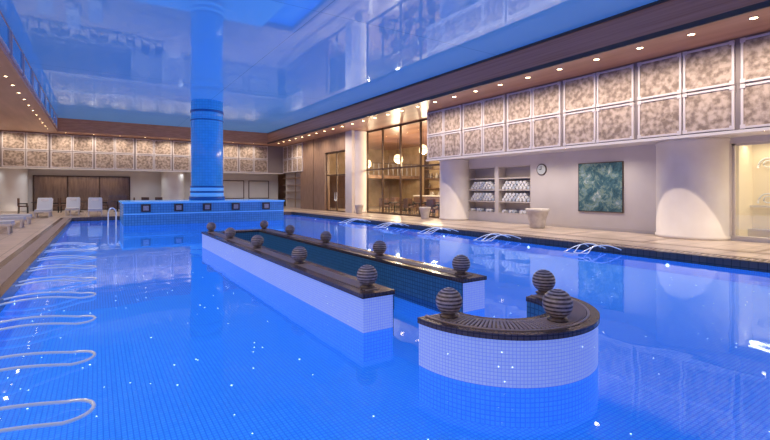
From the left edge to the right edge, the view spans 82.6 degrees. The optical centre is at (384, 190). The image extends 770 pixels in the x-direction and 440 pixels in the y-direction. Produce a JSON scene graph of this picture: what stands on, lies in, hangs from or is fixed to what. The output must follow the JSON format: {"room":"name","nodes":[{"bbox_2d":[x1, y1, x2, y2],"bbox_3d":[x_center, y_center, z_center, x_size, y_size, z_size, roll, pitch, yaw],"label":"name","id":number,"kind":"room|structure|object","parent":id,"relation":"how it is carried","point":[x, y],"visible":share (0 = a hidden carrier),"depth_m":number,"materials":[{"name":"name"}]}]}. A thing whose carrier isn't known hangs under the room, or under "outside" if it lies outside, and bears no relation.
{"room":"spa","nodes":[
{"label":"spa","id":0,"kind":"room"},
{"bbox_2d":[0,11,57,132],"bbox_3d":[-12.825,-4.450,11.018,5.060,1.100,40.500,0,0,-33],"label":"ceiling bulkhead","id":1,"kind":"object","parent":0,"point":[15,112],"visible":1,"depth_m":18.37,"materials":[{"name":"beige paint"}]},
{"bbox_2d":[0,118,267,144],"bbox_3d":[-19.501,-4.500,34.151,19.300,1.000,5.500,0,0,-33],"label":"ceiling bulkhead","id":2,"kind":"object","parent":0,"point":[70,126],"visible":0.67,"depth_m":32.06,"materials":[{"name":"brown wood"}]},
{"bbox_2d":[0,130,283,173],"bbox_3d":[-18.632,-2.755,34.739,21.000,2.490,2.670,0,0,-33],"label":"wall","id":3,"kind":"structure","parent":0,"point":[275,153],"depth_m":33.55,"materials":[{"name":"grey stone"}]},
{"bbox_2d":[2,131,48,167],"bbox_3d":[-24.211,-2.780,29.517,2.460,2.340,0.075,0,0,-33],"label":"wall panel","id":4,"kind":"object","parent":3,"relation":"attached to","point":[10,140],"visible":1,"depth_m":29.47,"materials":[{"name":"stone"}]},
{"bbox_2d":[50,134,92,168],"bbox_3d":[-22.071,-2.780,30.922,2.460,2.340,0.075,0,0,-33],"label":"wall panel","id":5,"kind":"object","parent":3,"relation":"attached to","point":[81,144],"visible":1,"depth_m":30.87,"materials":[{"name":"stone"}]},
{"bbox_2d":[95,136,133,169],"bbox_3d":[-19.931,-2.780,32.328,2.460,2.340,0.075,0,0,-33],"label":"wall panel","id":6,"kind":"object","parent":3,"relation":"attached to","point":[106,145],"visible":1,"depth_m":32.28,"materials":[{"name":"stone"}]},
{"bbox_2d":[136,139,171,169],"bbox_3d":[-17.792,-2.780,33.733,2.460,2.340,0.075,0,0,-33],"label":"wall panel","id":7,"kind":"object","parent":3,"relation":"attached to","point":[156,148],"visible":1,"depth_m":33.69,"materials":[{"name":"stone"}]},
{"bbox_2d":[173,141,190,170],"bbox_3d":[-15.652,-2.780,35.139,2.460,2.340,0.075,0,0,-33],"label":"wall panel","id":8,"kind":"object","parent":3,"relation":"attached to","point":[181,149],"visible":0.71,"depth_m":34.80,"materials":[{"name":"stone"}]},
{"bbox_2d":[223,144,237,171],"bbox_3d":[-13.512,-2.780,36.544,2.460,2.340,0.075,0,0,-33],"label":"wall panel","id":9,"kind":"object","parent":3,"relation":"attached to","point":[230,151],"visible":0.42,"depth_m":36.88,"materials":[{"name":"stone"}]},
{"bbox_2d":[239,145,267,172],"bbox_3d":[-11.373,-2.780,37.950,2.460,2.340,0.075,0,0,-33],"label":"wall panel","id":10,"kind":"object","parent":3,"relation":"attached to","point":[256,154],"visible":1,"depth_m":37.92,"materials":[{"name":"stone"}]},
{"bbox_2d":[28,169,285,210],"bbox_3d":[-15.498,-1.650,39.257,31.200,6.500,1.760,0,0,-33],"label":"wall","id":11,"kind":"structure","parent":0,"point":[142,184],"depth_m":35.30,"materials":[{"name":"paint"}]},
{"bbox_2d":[33,175,129,210],"bbox_3d":[-22.918,0.150,33.342,6.100,2.600,0.100,0,0,-33],"label":"window","id":12,"kind":"structure","parent":11,"relation":"in","point":[33,175],"depth_m":32.80,"materials":[{"name":"brown wood"}]},
{"bbox_2d":[283,130,354,212],"bbox_3d":[-5.515,-1.275,34.424,0.620,5.450,13.000,0,0,-33],"label":"wall","id":13,"kind":"structure","parent":0,"point":[311,183],"depth_m":33.02,"materials":[{"name":"paint"}]},
{"bbox_2d":[283,145,291,172],"bbox_3d":[-8.548,-2.780,38.444,0.075,2.340,2.170,0,0,-33],"label":"wall panel","id":14,"kind":"object","parent":13,"relation":"attached to","point":[287,151],"visible":1,"depth_m":38.40,"materials":[{"name":"stone"}]},
{"bbox_2d":[292,143,302,171],"bbox_3d":[-7.312,-2.780,36.564,0.075,2.340,2.170,0,0,-33],"label":"wall panel","id":15,"kind":"object","parent":13,"relation":"attached to","point":[297,149],"visible":1,"depth_m":36.48,"materials":[{"name":"stone"}]},
{"bbox_2d":[327,150,344,211],"bbox_3d":[-3.424,-0.675,31.012,0.170,4.250,3.200,0,0,-33],"label":"door","id":16,"kind":"structure","parent":13,"relation":"in","point":[336,152],"depth_m":30.99,"materials":[{"name":"brown wood"}]},
{"bbox_2d":[0,0,657,132],"bbox_3d":[-4.812,-4.950,16.341,14.500,0.100,40.600,0,0,-33],"label":"ceiling","id":17,"kind":"structure","parent":0,"point":[272,65],"depth_m":14.65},
{"bbox_2d":[295,145,439,207],"bbox_3d":[5.658,-1.200,26.449,9.900,5.600,46.000,0,0,-33],"label":"wall","id":18,"kind":"structure","parent":0,"point":[411,155],"depth_m":40.94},
{"bbox_2d":[0,206,769,261],"bbox_3d":[-3.327,1.548,20.547,31.000,0.203,46.000,0,0,-33],"label":"floor","id":19,"kind":"structure","parent":0,"point":[9,243],"depth_m":15.31,"materials":[{"name":"tile"}]},
{"bbox_2d":[0,220,14,233],"bbox_3d":[-13.562,0.928,14.541,1.904,1.079,0.720,0,0,-33],"label":"chaise lounger","id":20,"kind":"object","parent":19,"relation":"on","point":[9,223],"visible":0.95,"depth_m":14.75,"materials":[{"name":"white plastic"}]},
{"bbox_2d":[0,216,26,227],"bbox_3d":[-15.155,0.928,16.965,1.904,1.079,0.720,0,0,-33],"label":"chaise lounger","id":21,"kind":"object","parent":19,"relation":"on","point":[21,219],"visible":0.94,"depth_m":17.13,"materials":[{"name":"white plastic"}]},
{"bbox_2d":[0,168,27,212],"bbox_3d":[-25.879,-0.060,30.380,1.760,3.020,1.760,0,0,-33],"label":"round column","id":22,"kind":"structure","parent":19,"relation":"on","point":[13,181],"depth_m":29.79,"materials":[{"name":"paint"}]},
{"bbox_2d":[0,214,32,224],"bbox_3d":[-16.308,0.928,18.721,1.904,1.079,0.720,0,0,-33],"label":"chaise lounger","id":23,"kind":"object","parent":19,"relation":"on","point":[28,216],"visible":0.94,"depth_m":18.91,"materials":[{"name":"white plastic"}]},
{"bbox_2d":[17,198,28,212],"bbox_3d":[-23.390,0.960,28.306,0.523,0.981,0.540,0,0,-33],"label":"armchair","id":24,"kind":"object","parent":19,"relation":"on","point":[18,199],"visible":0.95,"depth_m":28.16,"materials":[{"name":"brown wood"}]},
{"bbox_2d":[33,198,52,217],"bbox_3d":[-19.083,0.928,24.497,0.720,1.079,1.904,0,0,-33],"label":"chaise lounger","id":25,"kind":"object","parent":19,"relation":"on","point":[44,205],"visible":0.99,"depth_m":24.89,"materials":[{"name":"white fabric"}]},
{"bbox_2d":[53,198,58,212],"bbox_3d":[-22.038,0.960,29.194,0.523,0.981,0.540,0,0,-33],"label":"armchair","id":26,"kind":"object","parent":19,"relation":"on","point":[58,198],"visible":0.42,"depth_m":29.09,"materials":[{"name":"brown wood"}]},
{"bbox_2d":[60,198,69,212],"bbox_3d":[-21.551,0.960,29.514,0.523,0.981,0.540,0,0,-33],"label":"armchair","id":27,"kind":"object","parent":19,"relation":"on","point":[61,203],"visible":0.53,"depth_m":29.27,"materials":[{"name":"brown wood"}]},
{"bbox_2d":[65,197,80,214],"bbox_3d":[-19.136,0.928,26.855,0.720,1.079,1.904,0,0,-33],"label":"chaise lounger","id":28,"kind":"object","parent":19,"relation":"on","point":[71,202],"visible":0.9,"depth_m":27.26,"materials":[{"name":"white fabric"}]},
{"bbox_2d":[88,197,102,216],"bbox_3d":[-17.022,0.928,25.731,0.720,1.079,1.904,0,0,-33],"label":"chaise lounger","id":29,"kind":"object","parent":19,"relation":"on","point":[94,203],"visible":0.97,"depth_m":26.13,"materials":[{"name":"white fabric"}]},
{"bbox_2d":[161,172,184,199],"bbox_3d":[-17.395,-0.060,35.953,1.760,3.020,1.760,0,0,-33],"label":"round column","id":30,"kind":"structure","parent":19,"relation":"on","point":[172,183],"depth_m":35.24,"materials":[{"name":"paint"}]},
{"bbox_2d":[355,204,363,213],"bbox_3d":[-1.629,1.150,27.525,0.571,0.600,0.571,0,0,-33],"label":"planter pot","id":31,"kind":"object","parent":19,"relation":"on","point":[359,207],"visible":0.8,"depth_m":27.35,"materials":[{"name":"ceramic"}]},
{"bbox_2d":[354,130,366,212],"bbox_3d":[-1.769,-1.275,29.467,1.160,5.450,1.160,0,0,-33],"label":"round column","id":32,"kind":"structure","parent":19,"relation":"on","point":[360,136],"depth_m":28.96,"materials":[{"name":"paint"}]},
{"bbox_2d":[330,163,419,208],"bbox_3d":[-1.150,-0.440,38.907,7.000,3.780,5.300,0,0,-33],"label":"mezzanine balcony","id":33,"kind":"object","parent":19,"relation":"on","point":[341,178],"visible":0.59,"depth_m":36.95,"materials":[{"name":"brown wood"}]},
{"bbox_2d":[379,198,389,212],"bbox_3d":[-0.035,0.960,28.452,0.523,0.981,0.540,0,0,-33],"label":"armchair","id":34,"kind":"object","parent":19,"relation":"on","point":[380,199],"visible":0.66,"depth_m":28.37,"materials":[{"name":"brown wood"}]},
{"bbox_2d":[0,239,769,439],"bbox_3d":[-3.884,1.646,15.156,13.450,0.747,29.400,0,0,-33],"label":"swimming pool","id":35,"kind":"object","parent":19,"relation":"in","point":[185,350],"visible":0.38,"depth_m":4.99,"materials":[{"name":"liquid"}]},
{"bbox_2d":[107,207,116,227],"bbox_3d":[-12.058,1.325,19.358,0.340,1.190,0.640,0,0,-33],"label":"pool handrail","id":36,"kind":"object","parent":35,"relation":"on","point":[111,207],"visible":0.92,"depth_m":19.18,"materials":[{"name":"white metal"}]},
{"bbox_2d":[119,199,284,225],"bbox_3d":[-9.823,1.211,23.698,7.700,1.418,4.100,0,0,-33],"label":"bar","id":37,"kind":"object","parent":35,"relation":"on","point":[132,212],"visible":0.92,"depth_m":21.84,"materials":[{"name":"tile"}]},
{"bbox_2d":[189,99,224,199],"bbox_3d":[-9.779,-2.200,24.086,1.840,5.400,1.840,0,0,-33],"label":"column","id":38,"kind":"structure","parent":37,"relation":"on","point":[206,119],"depth_m":23.38,"materials":[{"name":"blue tile"}]},
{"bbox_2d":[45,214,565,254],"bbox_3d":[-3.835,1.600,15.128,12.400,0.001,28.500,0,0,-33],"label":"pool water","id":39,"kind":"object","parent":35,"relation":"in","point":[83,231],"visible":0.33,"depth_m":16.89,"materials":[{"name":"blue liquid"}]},
{"bbox_2d":[201,228,486,361],"bbox_3d":[-1.926,1.536,9.234,1.960,0.768,9.090,0,0,-33],"label":"partition wall","id":40,"kind":"structure","parent":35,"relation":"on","point":[324,293],"depth_m":6.55,"materials":[{"name":"tile"}]},
{"bbox_2d":[206,222,215,231],"bbox_3d":[-4.925,1.017,12.415,0.250,0.266,0.250,0,0,-33],"label":"stone ball","id":41,"kind":"object","parent":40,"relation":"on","point":[211,226],"visible":1,"depth_m":12.34,"materials":[{"name":"grey stone"}]},
{"bbox_2d":[225,227,235,238],"bbox_3d":[-3.755,1.017,10.634,0.250,0.266,0.250,0,0,-33],"label":"stone ball","id":42,"kind":"object","parent":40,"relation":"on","point":[230,232],"visible":1,"depth_m":10.55,"materials":[{"name":"grey stone"}]},
{"bbox_2d":[251,235,263,248],"bbox_3d":[-2.575,1.017,8.838,0.250,0.266,0.250,0,0,-33],"label":"stone ball","id":43,"kind":"object","parent":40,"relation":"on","point":[257,241],"visible":1,"depth_m":8.76,"materials":[{"name":"grey stone"}]},
{"bbox_2d":[260,220,267,228],"bbox_3d":[-3.654,1.017,13.249,0.250,0.266,0.250,0,0,-33],"label":"stone ball","id":44,"kind":"object","parent":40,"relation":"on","point":[263,224],"visible":1,"depth_m":13.16,"materials":[{"name":"grey stone"}]},
{"bbox_2d":[285,225,294,234],"bbox_3d":[-2.485,1.017,11.469,0.250,0.266,0.250,0,0,-33],"label":"stone ball","id":45,"kind":"object","parent":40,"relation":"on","point":[289,229],"visible":1,"depth_m":11.38,"materials":[{"name":"grey stone"}]},
{"bbox_2d":[291,246,306,263],"bbox_3d":[-1.367,1.017,6.999,0.250,0.266,0.250,0,0,-33],"label":"stone ball","id":46,"kind":"object","parent":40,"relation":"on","point":[299,254],"visible":1,"depth_m":6.92,"materials":[{"name":"grey stone"}]},
{"bbox_2d":[320,231,331,243],"bbox_3d":[-1.304,1.017,9.672,0.250,0.266,0.250,0,0,-33],"label":"stone ball","id":47,"kind":"object","parent":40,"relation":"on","point":[325,236],"visible":1,"depth_m":9.59,"materials":[{"name":"grey stone"}]},
{"bbox_2d":[357,265,377,288],"bbox_3d":[-0.214,1.017,5.244,0.250,0.266,0.250,0,0,-33],"label":"stone ball","id":48,"kind":"object","parent":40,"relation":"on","point":[367,275],"visible":1,"depth_m":5.16,"materials":[{"name":"grey stone"}]},
{"bbox_2d":[373,240,386,255],"bbox_3d":[-0.096,1.017,7.833,0.250,0.266,0.250,0,0,-33],"label":"stone ball","id":49,"kind":"object","parent":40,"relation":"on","point":[379,247],"visible":1,"depth_m":7.75,"materials":[{"name":"grey stone"}]},
{"bbox_2d":[452,255,469,274],"bbox_3d":[1.056,1.017,6.078,0.250,0.266,0.250,0,0,-33],"label":"stone ball","id":50,"kind":"object","parent":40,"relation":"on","point":[460,263],"visible":1,"depth_m":6.00,"materials":[{"name":"grey stone"}]},
{"bbox_2d":[0,211,769,311],"bbox_3d":[-3.884,1.547,15.156,13.450,0.206,29.400,0,0,-33],"label":"pool coping","id":51,"kind":"object","parent":35,"relation":"on","point":[14,268],"visible":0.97,"depth_m":10.86,"materials":[{"name":"brown tile"}]},
{"bbox_2d":[0,398,95,432],"bbox_3d":[-2.560,1.531,2.866,1.124,0.106,0.385,0,0,-41],"label":"rail","id":52,"kind":"object","parent":51,"relation":"on","point":[90,401],"visible":1,"depth_m":3.05,"materials":[{"name":"white metal"}]},
{"bbox_2d":[0,350,95,371],"bbox_3d":[-3.219,1.531,3.869,1.124,0.106,0.385,0,0,-41],"label":"rail","id":53,"kind":"object","parent":51,"relation":"on","point":[76,351],"visible":1,"depth_m":3.98,"materials":[{"name":"white metal"}]},
{"bbox_2d":[0,315,96,330],"bbox_3d":[-4.015,1.531,5.081,1.124,0.106,0.385,0,0,-41],"label":"rail","id":54,"kind":"object","parent":51,"relation":"on","point":[42,316],"visible":1,"depth_m":5.12,"materials":[{"name":"white metal"}]},
{"bbox_2d":[0,291,96,305],"bbox_3d":[-4.839,1.531,6.335,1.124,0.106,0.385,0,0,-41],"label":"rail","id":55,"kind":"object","parent":51,"relation":"on","point":[94,293],"visible":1,"depth_m":6.30,"materials":[{"name":"white metal"}]},
{"bbox_2d":[15,276,96,286],"bbox_3d":[-5.607,1.531,7.505,1.124,0.106,0.385,0,0,-41],"label":"rail","id":56,"kind":"object","parent":51,"relation":"on","point":[92,278],"visible":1,"depth_m":7.50,"materials":[{"name":"white metal"}]},
{"bbox_2d":[28,264,96,271],"bbox_3d":[-6.431,1.531,8.758,1.124,0.106,0.385,0,0,-41],"label":"rail","id":57,"kind":"object","parent":51,"relation":"on","point":[90,266],"visible":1,"depth_m":8.77,"materials":[{"name":"white metal"}]},
{"bbox_2d":[37,255,96,261],"bbox_3d":[-7.254,1.531,10.012,1.124,0.106,0.385,0,0,-41],"label":"rail","id":58,"kind":"object","parent":51,"relation":"on","point":[58,256],"visible":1,"depth_m":10.01,"materials":[{"name":"white metal"}]},
{"bbox_2d":[44,248,96,252],"bbox_3d":[-8.078,1.531,11.266,1.124,0.106,0.385,0,0,-41],"label":"rail","id":59,"kind":"object","parent":51,"relation":"on","point":[82,250],"visible":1,"depth_m":11.26,"materials":[{"name":"white metal"}]},
{"bbox_2d":[50,242,96,245],"bbox_3d":[-8.956,1.531,12.603,1.124,0.106,0.385,0,0,-41],"label":"rail","id":60,"kind":"object","parent":51,"relation":"on","point":[63,242],"visible":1,"depth_m":12.59,"materials":[{"name":"white metal"}]},
{"bbox_2d":[373,222,407,227],"bbox_3d":[0.238,1.462,18.945,1.571,0.201,0.438,0,0,-18],"label":"rail","id":61,"kind":"object","parent":51,"relation":"attached to","point":[387,222],"visible":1,"depth_m":18.91,"materials":[{"name":"white metal"}]},
{"bbox_2d":[417,227,457,233],"bbox_3d":[1.940,1.462,16.354,1.571,0.201,0.438,0,0,-18],"label":"rail","id":62,"kind":"object","parent":51,"relation":"attached to","point":[432,227],"visible":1,"depth_m":16.29,"materials":[{"name":"white metal"}]},
{"bbox_2d":[473,233,520,241],"bbox_3d":[3.532,1.462,13.930,1.571,0.201,0.438,0,0,-18],"label":"rail","id":63,"kind":"object","parent":51,"relation":"attached to","point":[491,233],"visible":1,"depth_m":13.91,"materials":[{"name":"white metal"}]},
{"bbox_2d":[573,244,600,253],"bbox_3d":[5.281,1.482,11.442,0.379,0.161,1.355,0,0,41],"label":"rail","id":64,"kind":"object","parent":51,"relation":"attached to","point":[582,244],"visible":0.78,"depth_m":11.22,"materials":[{"name":"white metal"}]},
{"bbox_2d":[563,243,620,253],"bbox_3d":[5.289,1.462,11.256,1.571,0.201,0.438,0,0,-18],"label":"rail","id":65,"kind":"object","parent":51,"relation":"attached to","point":[582,243],"visible":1,"depth_m":11.19,"materials":[{"name":"white metal"}]},
{"bbox_2d":[417,294,599,427],"bbox_3d":[1.383,1.535,4.123,1.930,0.770,1.023,0,0,-33],"label":"wall","id":66,"kind":"structure","parent":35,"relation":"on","point":[552,380],"depth_m":3.65,"materials":[{"name":"tile"}]},
{"bbox_2d":[436,288,461,318],"bbox_3d":[0.588,1.020,4.023,0.244,0.260,0.244,0,0,-33],"label":"stone ball","id":67,"kind":"object","parent":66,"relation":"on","point":[448,300],"visible":1,"depth_m":3.94,"materials":[{"name":"grey stone"}]},
{"bbox_2d":[532,269,555,294],"bbox_3d":[1.786,1.017,4.930,0.250,0.266,0.250,0,0,-33],"label":"stone ball","id":68,"kind":"object","parent":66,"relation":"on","point":[543,280],"visible":0.96,"depth_m":4.85,"materials":[{"name":"grey stone"}]},
{"bbox_2d":[542,289,572,322],"bbox_3d":[1.538,1.012,3.906,0.260,0.276,0.260,0,0,-33],"label":"stone ball","id":69,"kind":"object","parent":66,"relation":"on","point":[557,303],"visible":1,"depth_m":3.82,"materials":[{"name":"grey stone"}]},
{"bbox_2d":[384,198,392,211],"bbox_3d":[0.169,0.960,29.614,0.540,0.981,0.523,0,0,-33],"label":"armchair","id":70,"kind":"object","parent":19,"relation":"on","point":[386,200],"visible":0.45,"depth_m":29.76,"materials":[{"name":"brown wood"}]},
{"bbox_2d":[391,197,399,210],"bbox_3d":[0.763,0.960,31.609,0.523,0.981,0.540,0,0,-33],"label":"armchair","id":71,"kind":"object","parent":19,"relation":"on","point":[392,199],"visible":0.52,"depth_m":31.49,"materials":[{"name":"brown"}]},
{"bbox_2d":[393,197,402,210],"bbox_3d":[0.967,0.960,32.770,0.540,0.981,0.523,0,0,-33],"label":"armchair","id":72,"kind":"object","parent":19,"relation":"on","point":[396,198],"visible":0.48,"depth_m":32.93,"materials":[{"name":"brown"}]},
{"bbox_2d":[403,199,414,214],"bbox_3d":[1.450,0.960,26.556,0.523,0.981,0.540,0,0,-33],"label":"armchair","id":73,"kind":"object","parent":19,"relation":"on","point":[406,204],"visible":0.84,"depth_m":26.41,"materials":[{"name":"brown wood"}]},
{"bbox_2d":[406,198,416,213],"bbox_3d":[1.654,0.960,27.718,0.540,0.981,0.523,0,0,-33],"label":"armchair","id":74,"kind":"object","parent":19,"relation":"on","point":[410,199],"visible":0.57,"depth_m":27.79,"materials":[{"name":"brown wood"}]},
{"bbox_2d":[415,198,425,206],"bbox_3d":[2.384,0.960,29.323,0.523,0.981,0.540,0,0,-33],"label":"armchair","id":75,"kind":"object","parent":19,"relation":"on","point":[417,200],"visible":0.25,"depth_m":29.18,"materials":[{"name":"brown"}]},
{"bbox_2d":[419,207,430,218],"bbox_3d":[2.068,1.140,22.715,0.612,0.620,0.612,0,0,-33],"label":"planter pot","id":76,"kind":"object","parent":19,"relation":"on","point":[424,211],"visible":0.94,"depth_m":22.51,"materials":[{"name":"ceramic"}]},
{"bbox_2d":[413,195,439,210],"bbox_3d":[4.566,0.890,31.116,1.000,1.120,7.200,0,0,-33],"label":"countertop","id":77,"kind":"structure","parent":19,"relation":"on","point":[425,197],"depth_m":32.43,"materials":[{"name":"beige stone"}]},
{"bbox_2d":[424,156,439,194],"bbox_3d":[6.316,-0.775,33.552,0.400,4.450,10.150,0,0,-33],"label":"shelving","id":78,"kind":"object","parent":19,"relation":"on","point":[427,176],"visible":0.2,"depth_m":37.58,"materials":[{"name":"brown wood"}]},
{"bbox_2d":[427,199,438,215],"bbox_3d":[2.684,0.960,24.495,0.523,0.981,0.540,0,0,-33],"label":"armchair","id":79,"kind":"object","parent":19,"relation":"on","point":[429,201],"visible":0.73,"depth_m":24.29,"materials":[{"name":"brown"}]},
{"bbox_2d":[433,199,439,211],"bbox_3d":[2.888,0.960,25.657,0.540,0.981,0.523,0,0,-33],"label":"armchair","id":80,"kind":"object","parent":19,"relation":"on","point":[433,199],"visible":0.42,"depth_m":25.80,"materials":[{"name":"brown"}]},
{"bbox_2d":[439,159,468,219],"bbox_3d":[3.550,-0.060,22.372,1.560,3.020,1.560,0,0,-33],"label":"round column","id":81,"kind":"structure","parent":19,"relation":"on","point":[454,173],"depth_m":21.71,"materials":[{"name":"paint"}]},
{"bbox_2d":[525,208,548,227],"bbox_3d":[5.983,1.070,17.211,0.898,0.760,0.898,0,0,-33],"label":"planter pot","id":82,"kind":"object","parent":19,"relation":"on","point":[537,217],"visible":0.98,"depth_m":16.92,"materials":[{"name":"ceramic"}]},
{"bbox_2d":[655,137,730,240],"bbox_3d":[9.676,-0.060,13.774,2.020,3.020,2.020,0,0,-33],"label":"round column","id":83,"kind":"structure","parent":19,"relation":"on","point":[693,174],"depth_m":12.96,"materials":[{"name":"paint"}]},
{"bbox_2d":[736,144,769,237],"bbox_3d":[12.152,-0.025,11.572,1.180,2.950,4.400,0,0,-33],"label":"relief","id":84,"kind":"object","parent":19,"relation":"on","point":[752,161],"visible":0.94,"depth_m":13.33,"materials":[{"name":"beige"}]},
{"bbox_2d":[367,118,439,217],"bbox_3d":[0.955,-1.275,26.141,0.100,5.450,7.850,0,0,-33],"label":"window","id":85,"kind":"structure","parent":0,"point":[420,120],"depth_m":26.13,"materials":[{"name":"brown metal"}]},
{"bbox_2d":[265,0,769,149],"bbox_3d":[4.718,-4.480,25.831,12.150,1.040,46.000,0,0,-33],"label":"ceiling","id":86,"kind":"structure","parent":0,"point":[661,27],"depth_m":14.27,"materials":[{"name":"brown wood"}]},
{"bbox_2d":[395,155,402,163],"bbox_3d":[0.954,-2.940,30.059,0.600,2.120,0.600,0,0,-33],"label":"pendant lamp","id":87,"kind":"object","parent":86,"relation":"hanging from","point":[397,158],"visible":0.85,"depth_m":29.86,"materials":[{"name":"white glass"}]},
{"bbox_2d":[419,144,426,153],"bbox_3d":[2.467,-3.190,28.301,0.600,1.620,0.600,0,0,-33],"label":"pendant lamp","id":88,"kind":"object","parent":86,"relation":"hanging from","point":[424,147],"visible":0.77,"depth_m":28.10,"materials":[{"name":"white glass"}]},
{"bbox_2d":[426,30,769,160],"bbox_3d":[8.782,-2.755,13.797,1.970,2.490,21.420,0,0,-33],"label":"wall","id":89,"kind":"structure","parent":0,"point":[737,132],"depth_m":13.66,"materials":[{"name":"grey"}]},
{"bbox_2d":[427,105,461,158],"bbox_3d":[2.825,-2.780,21.131,0.075,2.340,2.460,0,0,-33],"label":"wall panel","id":90,"kind":"object","parent":89,"relation":"attached to","point":[446,120],"visible":1,"depth_m":21.02,"materials":[{"name":"stone"}]},
{"bbox_2d":[462,94,504,155],"bbox_3d":[4.242,-2.780,18.974,0.075,2.340,2.460,0,0,-33],"label":"wall panel","id":91,"kind":"object","parent":89,"relation":"attached to","point":[491,111],"visible":1,"depth_m":18.90,"materials":[{"name":"stone"}]},
{"bbox_2d":[507,81,560,150],"bbox_3d":[5.658,-2.780,16.818,0.075,2.340,2.460,0,0,-33],"label":"wall panel","id":92,"kind":"object","parent":89,"relation":"attached to","point":[546,98],"visible":1,"depth_m":16.70,"materials":[{"name":"stone"}]},
{"bbox_2d":[563,64,633,145],"bbox_3d":[7.075,-2.780,14.661,0.075,2.340,2.460,0,0,-33],"label":"wall panel","id":93,"kind":"object","parent":89,"relation":"attached to","point":[614,86],"visible":1,"depth_m":14.54,"materials":[{"name":"stone"}]},
{"bbox_2d":[637,40,734,138],"bbox_3d":[8.491,-2.780,12.505,0.075,2.340,2.460,0,0,-33],"label":"wall panel","id":94,"kind":"object","parent":89,"relation":"attached to","point":[713,66],"visible":1,"depth_m":12.40,"materials":[{"name":"stone"}]},
{"bbox_2d":[740,32,769,128],"bbox_3d":[9.908,-2.780,10.349,0.075,2.340,2.460,0,0,-33],"label":"wall panel","id":95,"kind":"object","parent":89,"relation":"attached to","point":[755,50],"visible":1,"depth_m":11.12,"materials":[{"name":"stone"}]},
{"bbox_2d":[469,134,769,242],"bbox_3d":[9.477,-0.060,14.242,0.320,3.020,21.400,0,0,-33],"label":"wall","id":96,"kind":"structure","parent":0,"point":[556,190],"depth_m":16.61,"materials":[{"name":"paint"}]},
{"bbox_2d":[469,167,494,212],"bbox_3d":[4.886,-0.050,21.467,0.560,2.200,1.880,0,0,-33],"label":"towel shelf","id":97,"kind":"object","parent":96,"relation":"attached to","point":[480,174],"visible":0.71,"depth_m":21.79,"materials":[{"name":"beige"}]},
{"bbox_2d":[471,181,494,211],"bbox_3d":[4.879,0.270,21.415,0.370,1.450,1.540,0,0,-33],"label":"rolled towels","id":98,"kind":"object","parent":97,"relation":"on","point":[477,185],"visible":0.96,"depth_m":21.27,"materials":[{"name":"grey fabric"}]},
{"bbox_2d":[495,166,497,213],"bbox_3d":[5.424,-0.050,20.612,0.500,2.200,0.140,0,0,-33],"label":"trim","id":99,"kind":"structure","parent":96,"relation":"attached to","point":[496,167],"depth_m":20.48,"materials":[{"name":"paint"}]},
{"bbox_2d":[498,164,530,214],"bbox_3d":[5.995,-0.050,19.779,0.560,2.200,1.880,0,0,-33],"label":"towel shelf","id":100,"kind":"object","parent":96,"relation":"attached to","point":[513,172],"visible":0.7,"depth_m":20.13,"materials":[{"name":"beige wood"}]},
{"bbox_2d":[502,181,529,213],"bbox_3d":[5.988,0.270,19.726,0.370,1.450,1.540,0,0,-33],"label":"rolled towels","id":101,"kind":"object","parent":100,"relation":"on","point":[525,197],"visible":0.96,"depth_m":19.61,"materials":[{"name":"grey fabric"}]},
{"bbox_2d":[537,164,546,174],"bbox_3d":[6.561,-0.900,18.368,0.056,0.480,0.480,0,0,-33],"label":"wall clock","id":102,"kind":"object","parent":96,"relation":"attached to","point":[541,168],"visible":1,"depth_m":18.34,"materials":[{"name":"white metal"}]},
{"bbox_2d":[578,161,623,212],"bbox_3d":[7.964,-0.140,16.232,0.056,1.840,1.730,0,0,-33],"label":"framed painting","id":103,"kind":"object","parent":96,"relation":"attached to","point":[600,184],"visible":1,"depth_m":16.15,"materials":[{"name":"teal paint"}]},
{"bbox_2d":[732,141,769,235],"bbox_3d":[11.367,-0.040,11.355,0.070,2.720,3.900,0,0,-33],"label":"window","id":104,"kind":"structure","parent":96,"relation":"in","point":[761,142],"depth_m":12.93,"materials":[{"name":"beige"}]}
]}

